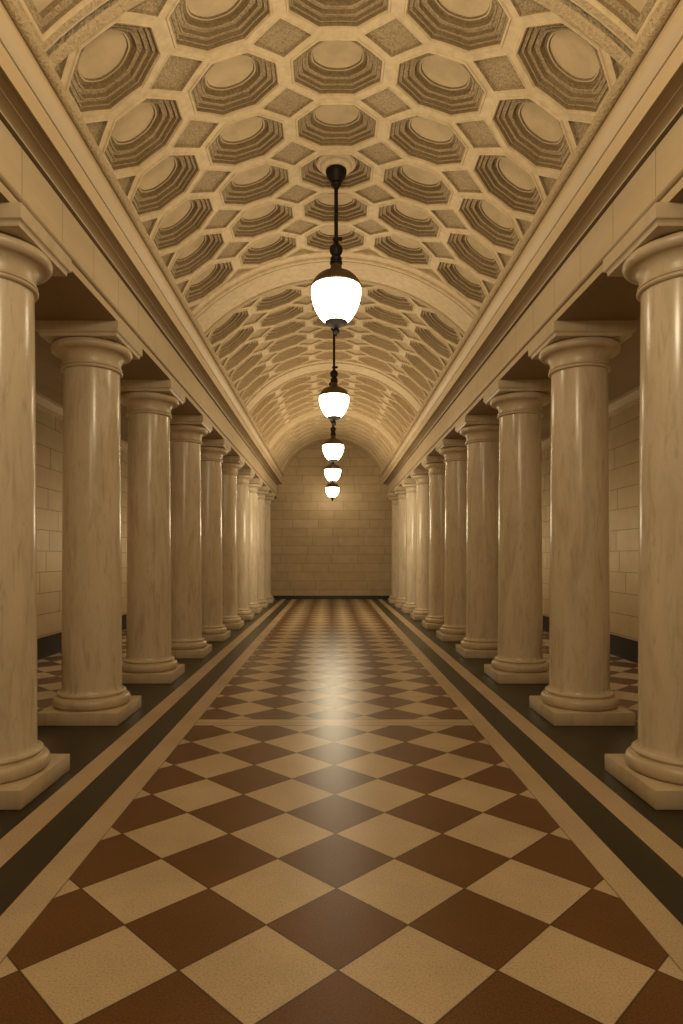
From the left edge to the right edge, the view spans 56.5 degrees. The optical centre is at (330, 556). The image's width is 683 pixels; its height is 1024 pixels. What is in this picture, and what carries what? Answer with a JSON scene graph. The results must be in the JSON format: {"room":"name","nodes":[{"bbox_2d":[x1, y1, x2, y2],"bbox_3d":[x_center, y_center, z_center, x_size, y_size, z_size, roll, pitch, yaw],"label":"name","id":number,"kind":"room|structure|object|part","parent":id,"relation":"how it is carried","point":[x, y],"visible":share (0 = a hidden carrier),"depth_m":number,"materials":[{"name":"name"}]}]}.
{"room":"colonnaded hallway","nodes":[
{"label":"colonnaded hallway","id":0,"kind":"room"},
{"bbox_2d":[35,330,127,441],"bbox_3d":[-3.823,-2.660,10.100,2.100,0.280,28.200,0,0,0],"label":"ceiling","id":1,"kind":"structure","parent":0,"point":[48,374],"depth_m":8.87,"materials":[{"name":"paint"}]},
{"bbox_2d":[36,407,127,638],"bbox_3d":[-4.723,-0.600,10.100,0.300,4.400,28.200,0,0,0],"label":"wall","id":2,"kind":"structure","parent":0,"point":[49,428],"depth_m":10.35,"materials":[{"name":"stone"}]},
{"bbox_2d":[37,614,126,659],"bbox_3d":[-4.558,1.435,10.100,0.030,0.330,28.200,0,0,0],"label":"baseboard","id":3,"kind":"structure","parent":2,"relation":"attached to","point":[49,645],"depth_m":10.32,"materials":[{"name":"black stone"}]},
{"bbox_2d":[36,391,127,452],"bbox_3d":[-4.523,-2.425,10.100,0.100,0.190,28.200,0,0,0],"label":"trim","id":4,"kind":"structure","parent":2,"relation":"attached to","point":[46,404],"depth_m":10.25,"materials":[{"name":"stone"}]},
{"bbox_2d":[270,443,391,595],"bbox_3d":[0.027,-1.700,24.350,9.800,6.600,0.300,0,0,0],"label":"wall","id":5,"kind":"structure","parent":0,"point":[321,546],"depth_m":24.20,"materials":[{"name":"stone"}]},
{"bbox_2d":[0,120,276,492],"bbox_3d":[-2.430,-2.539,10.100,0.745,0.366,28.200,0,0,0],"label":"trim","id":6,"kind":"structure","parent":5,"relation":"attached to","point":[16,166],"depth_m":5.48,"materials":[{"name":"stone"}]},
{"bbox_2d":[0,171,277,497],"bbox_3d":[-2.402,-2.296,10.100,0.802,0.121,28.200,0,0,0],"label":"trim","id":7,"kind":"structure","parent":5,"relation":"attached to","point":[76,296],"depth_m":5.83,"materials":[{"name":"stone"}]},
{"bbox_2d":[0,0,283,484],"bbox_3d":[-2.304,-2.941,10.100,0.997,0.438,28.200,0,0,0],"label":"trim","id":8,"kind":"structure","parent":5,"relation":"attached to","point":[31,110],"depth_m":5.09,"materials":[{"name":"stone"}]},
{"bbox_2d":[273,596,388,598],"bbox_3d":[0.027,1.535,24.175,9.140,0.130,0.050,0,0,0],"label":"baseboard","id":9,"kind":"structure","parent":5,"relation":"attached to","point":[275,597],"depth_m":24.15,"materials":[{"name":"black stone"}]},
{"bbox_2d":[380,0,682,484],"bbox_3d":[2.409,-2.941,10.100,0.997,0.438,28.200,0,0,0],"label":"trim","id":10,"kind":"structure","parent":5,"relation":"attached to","point":[650,104],"depth_m":5.07,"materials":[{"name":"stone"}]},
{"bbox_2d":[386,167,682,497],"bbox_3d":[2.506,-2.296,10.100,0.802,0.121,28.200,0,0,0],"label":"trim","id":11,"kind":"structure","parent":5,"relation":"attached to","point":[597,296],"depth_m":5.78,"materials":[{"name":"stone"}]},
{"bbox_2d":[388,114,682,492],"bbox_3d":[2.534,-2.539,10.100,0.745,0.366,28.200,0,0,0],"label":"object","id":12,"kind":"structure","parent":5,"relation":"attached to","point":[666,160],"depth_m":5.46,"materials":[{"name":"stone"}]},
{"bbox_2d":[16,0,664,472],"bbox_3d":[0.052,-3.767,10.100,3.879,1.375,28.200,0,0,0],"label":"ceiling","id":13,"kind":"structure","parent":0,"point":[459,120],"depth_m":5.77,"materials":[{"name":"beige paint"}]},
{"bbox_2d":[325,483,338,500],"bbox_3d":[0.052,-3.273,23.200,0.513,2.474,0.513,0,0,19],"label":"pendant lamp","id":14,"kind":"object","parent":13,"relation":"hanging from","point":[332,492],"visible":0.49,"depth_m":23.03,"materials":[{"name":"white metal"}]},
{"bbox_3d":[0.052,-2.359,23.200,0.502,0.362,0.502,0,0,0],"label":"globe","id":15,"kind":"part","parent":14,"relation":"part of","materials":[{"name":"white glass"}]},
{"bbox_2d":[324,420,340,485],"bbox_3d":[0.052,-3.280,19.350,0.514,2.228,0.514,0,0,0],"label":"pendant lamp","id":16,"kind":"object","parent":13,"relation":"hanging from","point":[332,473],"visible":0.57,"depth_m":19.17,"materials":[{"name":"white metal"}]},
{"bbox_3d":[0.052,-2.489,19.350,0.502,0.362,0.502,0,0,0],"label":"globe","id":17,"kind":"part","parent":16,"relation":"part of","materials":[{"name":"white glass"}]},
{"bbox_2d":[322,380,343,465],"bbox_3d":[0.052,-3.202,15.000,0.514,2.121,0.514,0,0,0],"label":"pendant lamp","id":18,"kind":"object","parent":13,"relation":"hanging from","point":[333,448],"visible":0.76,"depth_m":14.85,"materials":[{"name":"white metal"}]},
{"bbox_3d":[0.052,-2.464,15.000,0.502,0.362,0.502,0,0,0],"label":"globe","id":19,"kind":"part","parent":18,"relation":"part of","materials":[{"name":"white glass"}]},
{"bbox_2d":[319,328,348,425],"bbox_3d":[0.052,-3.166,10.670,0.514,1.931,0.514,0,0,0],"label":"pendant lamp","id":20,"kind":"object","parent":13,"relation":"hanging from","point":[333,399],"visible":0.79,"depth_m":10.52,"materials":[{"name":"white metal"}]},
{"bbox_3d":[0.052,-3.488,10.670,0.040,0.667,0.040,0,0,0],"label":"rod","id":21,"kind":"part","parent":20,"relation":"part of","materials":[{"name":"brown metal"}]},
{"bbox_3d":[0.052,-2.524,10.670,0.502,0.362,0.502,0,0,0],"label":"globe","id":22,"kind":"part","parent":20,"relation":"part of","materials":[{"name":"white glass"}]},
{"bbox_2d":[311,155,361,336],"bbox_3d":[0.052,-3.140,6.405,0.514,1.839,0.514,0,0,0],"label":"pendant lamp","id":23,"kind":"object","parent":13,"relation":"hanging from","point":[335,291],"visible":0.98,"depth_m":6.29,"materials":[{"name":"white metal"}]},
{"bbox_3d":[0.052,-3.462,6.405,0.040,0.575,0.040,0,0,0],"label":"rod","id":24,"kind":"part","parent":23,"relation":"part of","materials":[{"name":"brown metal"}]},
{"bbox_3d":[0.052,-2.544,6.405,0.502,0.362,0.502,0,0,0],"label":"globe","id":25,"kind":"part","parent":23,"relation":"part of","materials":[{"name":"white glass"}]},
{"bbox_3d":[0.067,-3.204,6.405,0.102,0.054,0.072,0,0,0],"label":"knob","id":26,"kind":"part","parent":23,"relation":"part of","materials":[{"name":"brown metal"}]},
{"bbox_2d":[0,599,682,1023],"bbox_3d":[0.027,1.700,10.100,9.800,0.200,28.800,0,0,0],"label":"floor","id":27,"kind":"structure","parent":0,"point":[334,813],"depth_m":3.40,"materials":[{"name":"stone"}]},
{"bbox_2d":[0,202,71,809],"bbox_3d":[-2.343,-0.318,4.390,0.780,3.835,0.780,0,0,0],"label":"marble column","id":28,"kind":"structure","parent":27,"relation":"on","point":[29,256],"depth_m":4.25,"materials":[{"name":"beige stone"}]},
{"bbox_2d":[35,320,141,725],"bbox_3d":[-2.403,-0.318,6.390,0.780,3.835,0.780,0,0,0],"label":"marble column","id":29,"kind":"structure","parent":27,"relation":"on","point":[92,353],"depth_m":6.14,"materials":[{"name":"beige stone"}]},
{"bbox_2d":[120,380,184,683],"bbox_3d":[-2.403,-0.318,8.390,0.780,3.835,0.780,0,0,0],"label":"marble column","id":30,"kind":"structure","parent":27,"relation":"on","point":[149,404],"depth_m":8.14,"materials":[{"name":"beige stone"}]},
{"bbox_2d":[170,415,211,657],"bbox_3d":[-2.403,-0.318,10.390,0.780,3.835,0.780,0,0,0],"label":"marble column","id":31,"kind":"structure","parent":27,"relation":"on","point":[187,432],"depth_m":10.14,"materials":[{"name":"beige stone"}]},
{"bbox_2d":[201,439,230,641],"bbox_3d":[-2.403,-0.318,12.390,0.780,3.835,0.780,0,0,0],"label":"marble column","id":32,"kind":"structure","parent":27,"relation":"on","point":[212,450],"depth_m":12.13,"materials":[{"name":"beige stone"}]},
{"bbox_2d":[222,456,244,628],"bbox_3d":[-2.403,-0.318,14.390,0.780,3.835,0.780,0,0,0],"label":"marble column","id":33,"kind":"structure","parent":27,"relation":"on","point":[231,465],"depth_m":14.14,"materials":[{"name":"beige stone"}]},
{"bbox_2d":[237,468,254,619],"bbox_3d":[-2.403,-0.318,16.390,0.780,3.835,0.780,0,0,0],"label":"marble column","id":34,"kind":"structure","parent":27,"relation":"on","point":[244,474],"depth_m":16.16,"materials":[{"name":"beige stone"}]},
{"bbox_2d":[248,478,262,612],"bbox_3d":[-2.403,-0.318,18.390,0.780,3.835,0.780,0,0,0],"label":"marble column","id":35,"kind":"structure","parent":27,"relation":"on","point":[255,483],"depth_m":18.17,"materials":[{"name":"beige stone"}]},
{"bbox_2d":[257,486,268,607],"bbox_3d":[-2.403,-0.318,20.390,0.780,3.835,0.780,0,0,0],"label":"marble column","id":36,"kind":"structure","parent":27,"relation":"on","point":[264,490],"depth_m":20.18,"materials":[{"name":"beige stone"}]},
{"bbox_2d":[265,492,274,602],"bbox_3d":[-2.403,-0.318,22.390,0.780,3.835,0.780,0,0,0],"label":"marble column","id":37,"kind":"structure","parent":27,"relation":"on","point":[269,497],"depth_m":22.19,"materials":[{"name":"beige stone"}]},
{"bbox_2d":[388,492,398,602],"bbox_3d":[2.417,-0.318,22.390,0.780,3.835,0.780,0,0,0],"label":"marble column","id":38,"kind":"structure","parent":27,"relation":"on","point":[392,496],"depth_m":22.17,"materials":[{"name":"beige stone"}]},
{"bbox_2d":[394,486,406,607],"bbox_3d":[2.437,-0.318,20.390,0.780,3.835,0.780,0,0,0],"label":"marble column","id":39,"kind":"structure","parent":27,"relation":"on","point":[400,491],"depth_m":20.17,"materials":[{"name":"beige stone"}]},
{"bbox_2d":[401,478,416,612],"bbox_3d":[2.457,-0.318,18.390,0.780,3.835,0.780,0,0,0],"label":"marble column","id":40,"kind":"structure","parent":27,"relation":"on","point":[409,484],"depth_m":18.16,"materials":[{"name":"beige stone"}]},
{"bbox_2d":[410,468,428,619],"bbox_3d":[2.477,-0.318,16.390,0.780,3.835,0.780,0,0,0],"label":"marble column","id":41,"kind":"structure","parent":27,"relation":"on","point":[420,475],"depth_m":16.15,"materials":[{"name":"beige stone"}]},
{"bbox_2d":[422,456,444,628],"bbox_3d":[2.497,-0.318,14.390,0.780,3.835,0.780,0,0,0],"label":"marble column","id":42,"kind":"structure","parent":27,"relation":"on","point":[435,465],"depth_m":14.14,"materials":[{"name":"beige stone"}]},
{"bbox_2d":[436,439,466,641],"bbox_3d":[2.497,-0.318,12.390,0.780,3.835,0.780,0,0,0],"label":"marble column","id":43,"kind":"structure","parent":27,"relation":"on","point":[454,451],"depth_m":12.13,"materials":[{"name":"beige stone"}]},
{"bbox_2d":[455,415,498,657],"bbox_3d":[2.497,-0.318,10.390,0.780,3.835,0.780,0,0,0],"label":"marble column","id":44,"kind":"structure","parent":27,"relation":"on","point":[481,432],"depth_m":10.14,"materials":[{"name":"beige stone"}]},
{"bbox_2d":[483,380,550,683],"bbox_3d":[2.497,-0.318,8.390,0.780,3.835,0.780,0,0,0],"label":"marble column","id":45,"kind":"structure","parent":27,"relation":"on","point":[519,404],"depth_m":8.14,"materials":[{"name":"beige stone"}]},
{"bbox_2d":[528,320,636,725],"bbox_3d":[2.497,-0.318,6.390,0.780,3.835,0.780,0,0,0],"label":"marble column","id":46,"kind":"structure","parent":27,"relation":"on","point":[578,354],"depth_m":6.14,"materials":[{"name":"beige stone"}]},
{"bbox_2d":[603,202,682,809],"bbox_3d":[2.437,-0.318,4.390,0.780,3.835,0.780,0,0,0],"label":"marble column","id":47,"kind":"structure","parent":27,"relation":"on","point":[649,256],"depth_m":4.23,"materials":[{"name":"beige stone"}]},
{"bbox_2d":[541,320,639,439],"bbox_3d":[3.877,-2.660,10.100,2.100,0.280,28.200,0,0,0],"label":"ceiling","id":48,"kind":"structure","parent":0,"point":[624,375],"depth_m":8.77,"materials":[{"name":"paint"}]},
{"bbox_2d":[542,402,639,640],"bbox_3d":[4.777,-0.600,10.100,0.300,4.400,28.200,0,0,0],"label":"wall","id":49,"kind":"structure","parent":0,"point":[623,425],"depth_m":10.08,"materials":[{"name":"stone"}]},
{"bbox_2d":[543,615,637,663],"bbox_3d":[4.612,1.435,10.100,0.030,0.330,28.200,0,0,0],"label":"baseboard","id":50,"kind":"structure","parent":49,"relation":"attached to","point":[625,648],"depth_m":10.01,"materials":[{"name":"black stone"}]},
{"bbox_2d":[541,385,639,449],"bbox_3d":[4.577,-2.425,10.100,0.100,0.190,28.200,0,0,0],"label":"trim","id":51,"kind":"structure","parent":49,"relation":"attached to","point":[631,397],"depth_m":9.98,"materials":[{"name":"stone"}]}
]}

